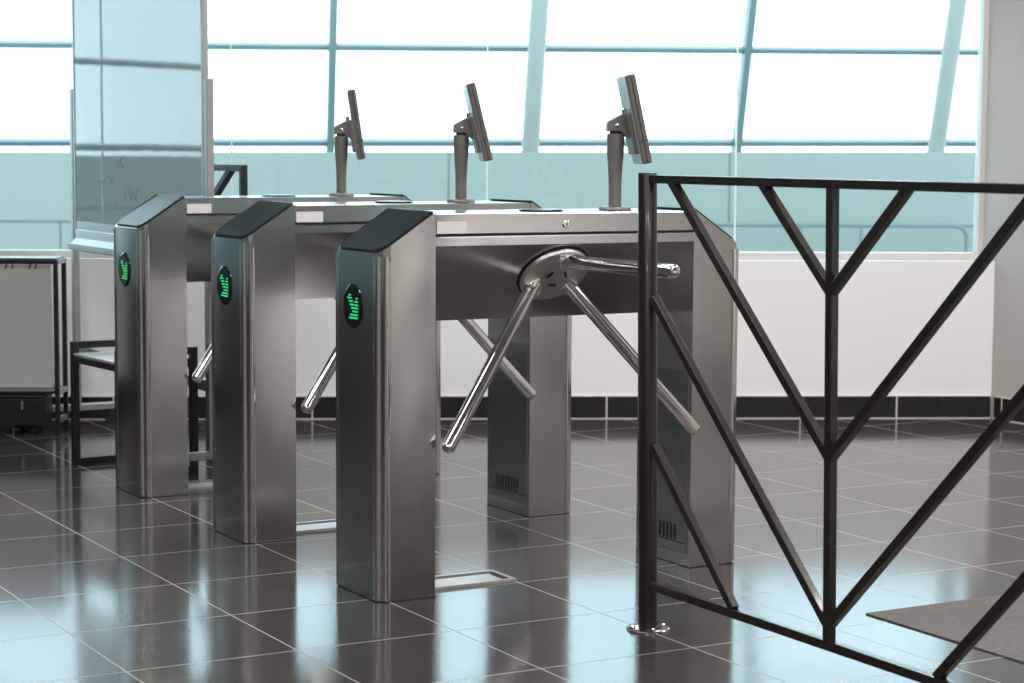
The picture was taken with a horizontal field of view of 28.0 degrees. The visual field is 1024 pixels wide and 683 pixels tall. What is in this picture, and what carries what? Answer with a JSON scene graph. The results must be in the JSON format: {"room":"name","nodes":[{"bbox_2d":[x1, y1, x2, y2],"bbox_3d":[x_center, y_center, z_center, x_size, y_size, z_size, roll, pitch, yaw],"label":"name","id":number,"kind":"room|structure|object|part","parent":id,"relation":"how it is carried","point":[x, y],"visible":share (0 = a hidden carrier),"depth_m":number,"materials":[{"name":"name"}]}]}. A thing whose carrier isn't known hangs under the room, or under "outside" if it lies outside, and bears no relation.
{"room":"turnstile entrance lobby","nodes":[
{"label":"turnstile entrance lobby","id":0,"kind":"room"},
{"bbox_2d":[0,152,975,251],"bbox_3d":[-4.995,-0.958,16.156,34.000,1.242,0.354,0,5,0],"label":"glass railing","id":1,"kind":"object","parent":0,"point":[35,197],"depth_m":15.95,"materials":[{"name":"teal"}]},
{"bbox_2d":[0,0,977,151],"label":"window","id":2,"kind":"structure","parent":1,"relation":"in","point":[747,49],"depth_m":17.70,"materials":[{"name":"teal metal"}]},
{"bbox_2d":[521,0,548,151],"bbox_3d":[0.287,-3.710,16.827,0.156,5.730,2.081,-1,5,-9],"label":"column","id":3,"kind":"structure","parent":2,"relation":"attached to","point":[538,20],"depth_m":17.40,"materials":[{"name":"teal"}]},
{"bbox_2d":[927,0,967,151],"bbox_3d":[3.913,-3.765,17.421,0.156,5.730,2.081,-1,5,-9],"label":"column","id":4,"kind":"structure","parent":2,"relation":"attached to","point":[956,12],"depth_m":17.99,"materials":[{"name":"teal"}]},
{"bbox_2d":[0,258,994,417],"bbox_3d":[-0.606,-0.016,8.943,5.435,0.690,0.160,0,5,-3],"label":"wall","id":5,"kind":"structure","parent":0,"point":[883,307],"depth_m":8.95,"materials":[{"name":"white paint"}]},
{"bbox_2d":[0,0,989,259],"bbox_3d":[-0.614,-0.980,8.879,5.412,1.240,0.077,0,5,-3],"label":"window","id":6,"kind":"structure","parent":5,"relation":"in","point":[984,6],"depth_m":8.99,"materials":[{"name":"grey paint"}]},
{"bbox_3d":[-0.658,-0.971,8.886,1.098,1.158,0.010,0,5,-3],"label":"pane","id":7,"kind":"part","parent":6,"relation":"part of","materials":[{"name":"clear glass"}]},
{"bbox_2d":[52,395,990,419],"bbox_3d":[-0.599,0.285,8.883,5.405,0.100,0.016,0,5,-3],"label":"baseboard","id":8,"kind":"structure","parent":5,"relation":"attached to","point":[747,406],"depth_m":8.97,"materials":[{"name":"black tile"}]},
{"bbox_2d":[0,418,1023,682],"bbox_3d":[0.999,0.959,2.924,12.521,0.120,13.551,-1,5,-13],"label":"floor","id":9,"kind":"structure","parent":0,"point":[101,582],"depth_m":5.65,"materials":[{"name":"tile"}]},
{"bbox_2d":[0,394,52,433],"bbox_3d":[-2.292,0.290,8.390,0.808,0.164,0.156,0,5,0],"label":"trunk","id":10,"kind":"object","parent":9,"relation":"on","point":[20,411],"visible":0.96,"depth_m":8.32,"materials":[{"name":"black plastic"}]},
{"bbox_3d":[-2.291,0.215,8.384,0.808,0.014,0.154,0,5,0],"label":"lid","id":11,"kind":"part","parent":10,"relation":"part of","materials":[{"name":"black paint"}]},
{"bbox_2d":[0,256,68,435],"bbox_3d":[-2.284,0.014,8.372,0.910,0.718,0.173,0,5,0],"label":"frame","id":12,"kind":"object","parent":9,"relation":"on","point":[26,343],"visible":1,"depth_m":8.29,"materials":[{"name":"black paint"}]},
{"bbox_3d":[-2.273,-0.063,8.296,0.832,0.495,0.006,0,5,0],"label":"hanging panel","id":13,"kind":"part","parent":12,"relation":"part of","materials":[{"name":"white"}]},
{"bbox_2d":[0,386,61,393],"bbox_3d":[-2.285,0.195,8.390,0.873,0.014,0.170,0,5,0],"label":"shelf","id":14,"kind":"object","parent":12,"relation":"attached to","point":[3,389],"depth_m":8.31,"materials":[{"name":"black paint"}]},
{"bbox_3d":[-2.282,-0.341,8.340,0.890,0.006,0.150,0,5,0],"label":"glass","id":15,"kind":"part","parent":12,"relation":"part of","materials":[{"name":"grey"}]},
{"bbox_3d":[-1.839,0.035,8.299,0.018,0.694,0.018,0,5,0],"label":"leg","id":16,"kind":"part","parent":12,"relation":"part of","materials":[{"name":"black paint"}]},
{"bbox_3d":[-1.838,0.021,8.450,0.018,0.694,0.018,0,5,0],"label":"leg","id":17,"kind":"part","parent":12,"relation":"part of","materials":[{"name":"black paint"}]},
{"bbox_2d":[52,0,213,461],"bbox_3d":[-1.459,-0.583,7.899,0.372,2.002,1.580,-3,6,-29],"label":"glass partition","id":18,"kind":"object","parent":9,"relation":"on","point":[141,100],"visible":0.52,"depth_m":7.87,"materials":[{"name":"clear glass"}]},
{"bbox_2d":[67,221,114,255],"bbox_3d":[-1.615,-0.405,8.151,0.052,0.116,0.820,-3,6,-29],"label":"tray","id":19,"kind":"object","parent":18,"relation":"on","point":[97,237],"depth_m":8.27,"materials":[{"name":"silver metal"}]},
{"bbox_3d":[-1.444,-0.998,7.867,0.016,1.125,1.460,-3,6,-29],"label":"board panel","id":20,"kind":"part","parent":18,"relation":"part of","materials":[{"name":"grey"}]},
{"bbox_3d":[-1.444,-0.983,7.869,0.022,1.200,1.500,-3,6,-29],"label":"board frame","id":21,"kind":"part","parent":18,"relation":"part of","materials":[{"name":"silver metal"}]},
{"bbox_2d":[70,339,198,478],"bbox_3d":[-1.372,0.236,7.450,0.310,0.456,0.425,-3,6,-34],"label":"seat","id":22,"kind":"object","parent":9,"relation":"on","point":[103,360],"visible":0.44,"depth_m":7.49,"materials":[{"name":"black paint"}]},
{"bbox_3d":[-1.602,0.227,7.534,0.026,0.456,0.026,-3,6,-34],"label":"leg","id":23,"kind":"part","parent":22,"relation":"part of","materials":[{"name":"black paint"}]},
{"bbox_3d":[-1.488,0.078,7.355,0.026,0.025,0.373,-3,6,-34],"label":"rail","id":24,"kind":"part","parent":22,"relation":"part of","materials":[{"name":"black metal"}]},
{"bbox_3d":[-1.483,0.006,7.594,0.258,0.026,0.026,-3,6,-34],"label":"rail","id":25,"kind":"part","parent":22,"relation":"part of","materials":[{"name":"black metal"}]},
{"bbox_3d":[-1.486,0.434,7.634,0.258,0.026,0.026,-3,6,-34],"label":"floor rail","id":26,"kind":"part","parent":22,"relation":"part of","materials":[{"name":"black metal"}]},
{"bbox_3d":[-1.376,0.259,7.207,0.026,0.456,0.026,-3,6,-34],"label":"leg","id":27,"kind":"part","parent":22,"relation":"part of","materials":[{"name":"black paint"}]},
{"bbox_3d":[-1.371,0.055,7.433,0.302,0.008,0.373,-3,6,-34],"label":"seat","id":28,"kind":"part","parent":22,"relation":"part of","materials":[{"name":"grey"}]},
{"bbox_3d":[-1.260,0.466,7.306,0.258,0.026,0.026,-3,6,-34],"label":"floor rail","id":29,"kind":"part","parent":22,"relation":"part of","materials":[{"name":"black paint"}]},
{"bbox_3d":[-1.142,0.245,7.367,0.026,0.456,0.026,-3,6,-34],"label":"leg","id":30,"kind":"part","parent":22,"relation":"part of","materials":[{"name":"black paint"}]},
{"bbox_2d":[188,479,212,489],"bbox_3d":[-1.038,0.493,7.128,0.275,0.008,0.135,-3,6,-29],"label":"floor hatch","id":31,"kind":"object","parent":9,"relation":"on","point":[196,484],"visible":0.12,"depth_m":7.10,"materials":[{"name":"grey metal"}]},
{"bbox_3d":[-1.038,0.494,7.119,0.223,0.003,0.091,-3,6,-29],"label":"plate","id":32,"kind":"part","parent":31,"relation":"part of","materials":[{"name":"grey metal"}]},
{"bbox_2d":[205,164,247,397],"bbox_3d":[-1.110,-0.136,7.981,0.026,1.101,0.396,-3,6,-29],"label":"metal railing","id":33,"kind":"object","parent":9,"relation":"on","point":[229,169],"visible":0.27,"depth_m":7.87,"materials":[{"name":"black metal"}]},
{"bbox_3d":[-1.107,-0.671,7.932,0.026,0.026,0.370,-3,6,-29],"label":"rail","id":34,"kind":"part","parent":33,"relation":"part of","materials":[{"name":"black metal"}]},
{"bbox_2d":[114,193,440,497],"bbox_3d":[-0.684,0.009,6.971,1.134,1.004,0.780,-3,6,-29],"label":"turnstile","id":35,"kind":"object","parent":9,"relation":"on","point":[162,245],"visible":0.36,"depth_m":6.86,"materials":[{"name":"grey metal"}]},
{"bbox_3d":[-1.346,0.055,7.032,0.014,0.886,0.046,2,6,16],"label":"corner trim","id":36,"kind":"part","parent":35,"relation":"part of","materials":[{"name":"silver metal"}]},
{"bbox_3d":[-1.222,0.076,6.814,0.046,0.886,0.014,2,5,14],"label":"corner trim","id":37,"kind":"part","parent":35,"relation":"part of","materials":[{"name":"silver metal"}]},
{"bbox_3d":[-0.941,-0.091,6.980,0.037,0.436,0.390,4,7,38],"label":"arm","id":38,"kind":"part","parent":35,"relation":"part of","materials":[{"name":"silver metal"}]},
{"bbox_3d":[-0.803,-0.478,7.144,0.799,0.054,0.275,-3,6,-29],"label":"lid","id":39,"kind":"part","parent":35,"relation":"part of","materials":[{"name":"silver metal"}]},
{"bbox_2d":[328,89,364,195],"bbox_3d":[-0.582,-0.699,7.230,0.129,0.372,0.166,0,5,-6],"label":"terminal","id":40,"kind":"object","parent":35,"relation":"on","point":[350,128],"visible":1,"depth_m":7.21,"materials":[{"name":"grey paint"}]},
{"bbox_3d":[-0.563,-0.723,7.230,0.028,0.113,0.116,0,5,-5],"label":"mount plate","id":41,"kind":"part","parent":40,"relation":"part of","materials":[{"name":"grey paint"}]},
{"bbox_3d":[-0.548,-0.762,7.228,0.061,0.246,0.165,0,5,-5],"label":"panel","id":42,"kind":"part","parent":40,"relation":"part of","materials":[{"name":"grey plastic"}]},
{"bbox_3d":[-0.265,0.031,7.353,0.014,0.886,0.046,2,6,16],"label":"corner trim","id":43,"kind":"part","parent":35,"relation":"part of","materials":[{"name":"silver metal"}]},
{"bbox_2d":[296,519,335,533],"bbox_3d":[-0.590,0.569,6.337,0.275,0.008,0.135,-3,6,-29],"label":"floor hatch","id":44,"kind":"object","parent":9,"relation":"on","point":[320,525],"visible":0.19,"depth_m":6.32,"materials":[{"name":"grey metal"}]},
{"bbox_3d":[-0.590,0.570,6.329,0.223,0.003,0.091,-3,6,-29],"label":"plate","id":45,"kind":"part","parent":44,"relation":"part of","materials":[{"name":"grey metal"}]},
{"bbox_2d":[211,199,571,543],"bbox_3d":[-0.238,0.085,6.185,1.134,1.004,0.780,-3,6,-29],"label":"turnstile","id":46,"kind":"object","parent":9,"relation":"on","point":[271,255],"visible":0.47,"depth_m":6.13,"materials":[{"name":"grey metal"}]},
{"bbox_3d":[-0.900,0.130,6.247,0.014,0.886,0.046,2,6,16],"label":"corner trim","id":47,"kind":"part","parent":46,"relation":"part of","materials":[{"name":"silver metal"}]},
{"bbox_3d":[-0.777,0.151,6.029,0.046,0.886,0.014,2,5,14],"label":"corner trim","id":48,"kind":"part","parent":46,"relation":"part of","materials":[{"name":"silver metal"}]},
{"bbox_3d":[-0.495,-0.015,6.195,0.037,0.436,0.390,4,7,38],"label":"arm","id":49,"kind":"part","parent":46,"relation":"part of","materials":[{"name":"silver metal"}]},
{"bbox_3d":[-0.357,-0.403,6.359,0.799,0.054,0.275,-3,6,-29],"label":"lid","id":50,"kind":"part","parent":46,"relation":"part of","materials":[{"name":"silver metal"}]},
{"bbox_2d":[446,83,492,202],"bbox_3d":[-0.136,-0.623,6.443,0.139,0.371,0.166,0,5,-5],"label":"terminal","id":51,"kind":"object","parent":46,"relation":"on","point":[473,127],"visible":1,"depth_m":6.42,"materials":[{"name":"grey paint"}]},
{"bbox_3d":[-0.119,-0.646,6.443,0.037,0.112,0.116,0,5,-5],"label":"mount plate","id":52,"kind":"part","parent":51,"relation":"part of","materials":[{"name":"grey paint"}]},
{"bbox_3d":[-0.107,-0.687,6.440,0.081,0.243,0.165,0,5,-5],"label":"panel","id":53,"kind":"part","parent":51,"relation":"part of","materials":[{"name":"grey plastic"}]},
{"bbox_3d":[-0.116,-0.033,6.409,0.390,0.436,0.037,0,5,-7],"label":"arm","id":54,"kind":"part","parent":46,"relation":"part of","materials":[{"name":"silver metal"}]},
{"bbox_3d":[-0.013,0.255,6.617,0.004,0.515,0.250,-3,6,-29],"label":"access door","id":55,"kind":"part","parent":46,"relation":"part of","materials":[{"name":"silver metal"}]},
{"bbox_3d":[0.180,0.106,6.568,0.014,0.886,0.046,2,6,16],"label":"corner trim","id":56,"kind":"part","parent":46,"relation":"part of","materials":[{"name":"silver metal"}]},
{"bbox_2d":[435,570,515,590],"bbox_3d":[-0.141,0.645,5.546,0.275,0.008,0.135,-3,6,-29],"label":"floor hatch","id":57,"kind":"object","parent":9,"relation":"on","point":[485,577],"visible":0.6,"depth_m":5.55,"materials":[{"name":"grey metal"}]},
{"bbox_3d":[-0.141,0.646,5.537,0.223,0.003,0.091,-3,6,-29],"label":"plate","id":58,"kind":"part","parent":57,"relation":"part of","materials":[{"name":"grey metal"}]},
{"bbox_2d":[335,207,738,602],"bbox_3d":[0.204,0.159,5.405,1.134,1.004,0.780,-3,6,-29],"label":"turnstile","id":59,"kind":"object","parent":9,"relation":"on","point":[404,271],"visible":0.97,"depth_m":5.41,"materials":[{"name":"silver metal"}]},
{"bbox_3d":[-0.458,0.205,5.467,0.014,0.886,0.046,2,6,16],"label":"corner trim","id":60,"kind":"part","parent":59,"relation":"part of","materials":[{"name":"silver metal"}]},
{"bbox_3d":[-0.334,0.226,5.249,0.046,0.886,0.014,2,5,14],"label":"corner trim","id":61,"kind":"part","parent":59,"relation":"part of","materials":[{"name":"silver metal"}]},
{"bbox_3d":[-0.052,0.060,5.415,0.037,0.436,0.390,4,7,38],"label":"arm","id":62,"kind":"part","parent":59,"relation":"part of","materials":[{"name":"silver metal"}]},
{"bbox_3d":[0.085,-0.328,5.579,0.799,0.054,0.275,-3,6,-29],"label":"lid","id":63,"kind":"part","parent":59,"relation":"part of","materials":[{"name":"silver metal"}]},
{"bbox_3d":[0.268,-0.193,5.269,0.037,0.037,0.540,-3,6,-29],"label":"arm","id":64,"kind":"part","parent":59,"relation":"part of","materials":[{"name":"silver metal"}]},
{"bbox_2d":[598,74,651,210],"bbox_3d":[0.307,-0.548,5.664,0.136,0.372,0.166,0,5,-6],"label":"terminal","id":65,"kind":"object","parent":59,"relation":"on","point":[630,124],"visible":1,"depth_m":5.64,"materials":[{"name":"grey paint"}]},
{"bbox_3d":[0.325,-0.572,5.664,0.034,0.112,0.116,0,5,-5],"label":"mount plate","id":66,"kind":"part","parent":65,"relation":"part of","materials":[{"name":"grey paint"}]},
{"bbox_3d":[0.337,-0.612,5.661,0.075,0.244,0.165,0,5,-5],"label":"panel","id":67,"kind":"part","parent":65,"relation":"part of","materials":[{"name":"grey plastic"}]},
{"bbox_3d":[0.327,0.042,5.629,0.390,0.436,0.037,0,5,-7],"label":"arm","id":68,"kind":"part","parent":59,"relation":"part of","materials":[{"name":"silver metal"}]},
{"bbox_3d":[0.430,0.330,5.837,0.004,0.515,0.250,-3,6,-29],"label":"access door","id":69,"kind":"part","parent":59,"relation":"part of","materials":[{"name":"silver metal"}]},
{"bbox_3d":[0.623,0.181,5.788,0.014,0.886,0.046,2,6,16],"label":"corner trim","id":70,"kind":"part","parent":59,"relation":"part of","materials":[{"name":"silver metal"}]},
{"bbox_2d":[626,173,1023,682],"bbox_3d":[0.675,0.209,4.335,0.106,1.109,1.524,-4,7,-29],"label":"metal railing","id":71,"kind":"object","parent":9,"relation":"on","point":[831,281],"visible":1,"depth_m":4.40,"materials":[{"name":"black metal"}]},
{"bbox_3d":[0.327,0.148,4.950,0.047,1.105,0.047,-4,7,-29],"label":"post","id":72,"kind":"part","parent":71,"relation":"part of","materials":[{"name":"black metal"}]},
{"bbox_3d":[0.679,0.648,4.380,0.021,0.021,1.418,-4,7,-29],"label":"rail","id":73,"kind":"part","parent":71,"relation":"part of","materials":[{"name":"black metal"}]},
{"bbox_3d":[0.669,-0.329,4.286,0.021,0.020,1.428,-4,7,-29],"label":"rail","id":74,"kind":"part","parent":71,"relation":"part of","materials":[{"name":"black metal"}]},
{"bbox_2d":[866,592,1023,662],"bbox_3d":[1.815,0.701,5.072,1.500,0.004,1.100,-3,6,-29],"label":"floor mat","id":75,"kind":"object","parent":9,"relation":"on","point":[953,620],"visible":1,"depth_m":5.10,"materials":[{"name":"grey carpet"}]},
{"bbox_2d":[974,0,1023,417],"bbox_3d":[3.846,-0.875,5.963,0.118,3.000,7.100,-3,6,-29],"label":"column","id":76,"kind":"structure","parent":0,"point":[1004,161],"depth_m":8.89,"materials":[{"name":"grey paint"}]},
{"bbox_2d":[992,396,1023,423],"bbox_3d":[5.294,0.828,3.395,0.016,0.100,12.940,-3,6,-29],"label":"baseboard","id":77,"kind":"structure","parent":76,"relation":"attached to","point":[1000,403],"depth_m":8.95,"materials":[{"name":"tile"}]},
{"bbox_3d":[-3.998,-0.304,15.993,37.292,0.020,28.254,-3,6,-29],"label":"floor","id":78,"kind":"structure","parent":0,"visible":0},
{"bbox_2d":[713,222,968,251],"bbox_3d":[2.298,-0.584,15.762,2.398,0.650,0.032,0,5,0],"label":"handrail","id":79,"kind":"object","parent":78,"relation":"on","point":[800,225],"visible":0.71,"depth_m":15.72,"materials":[{"name":"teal metal"}]}
]}

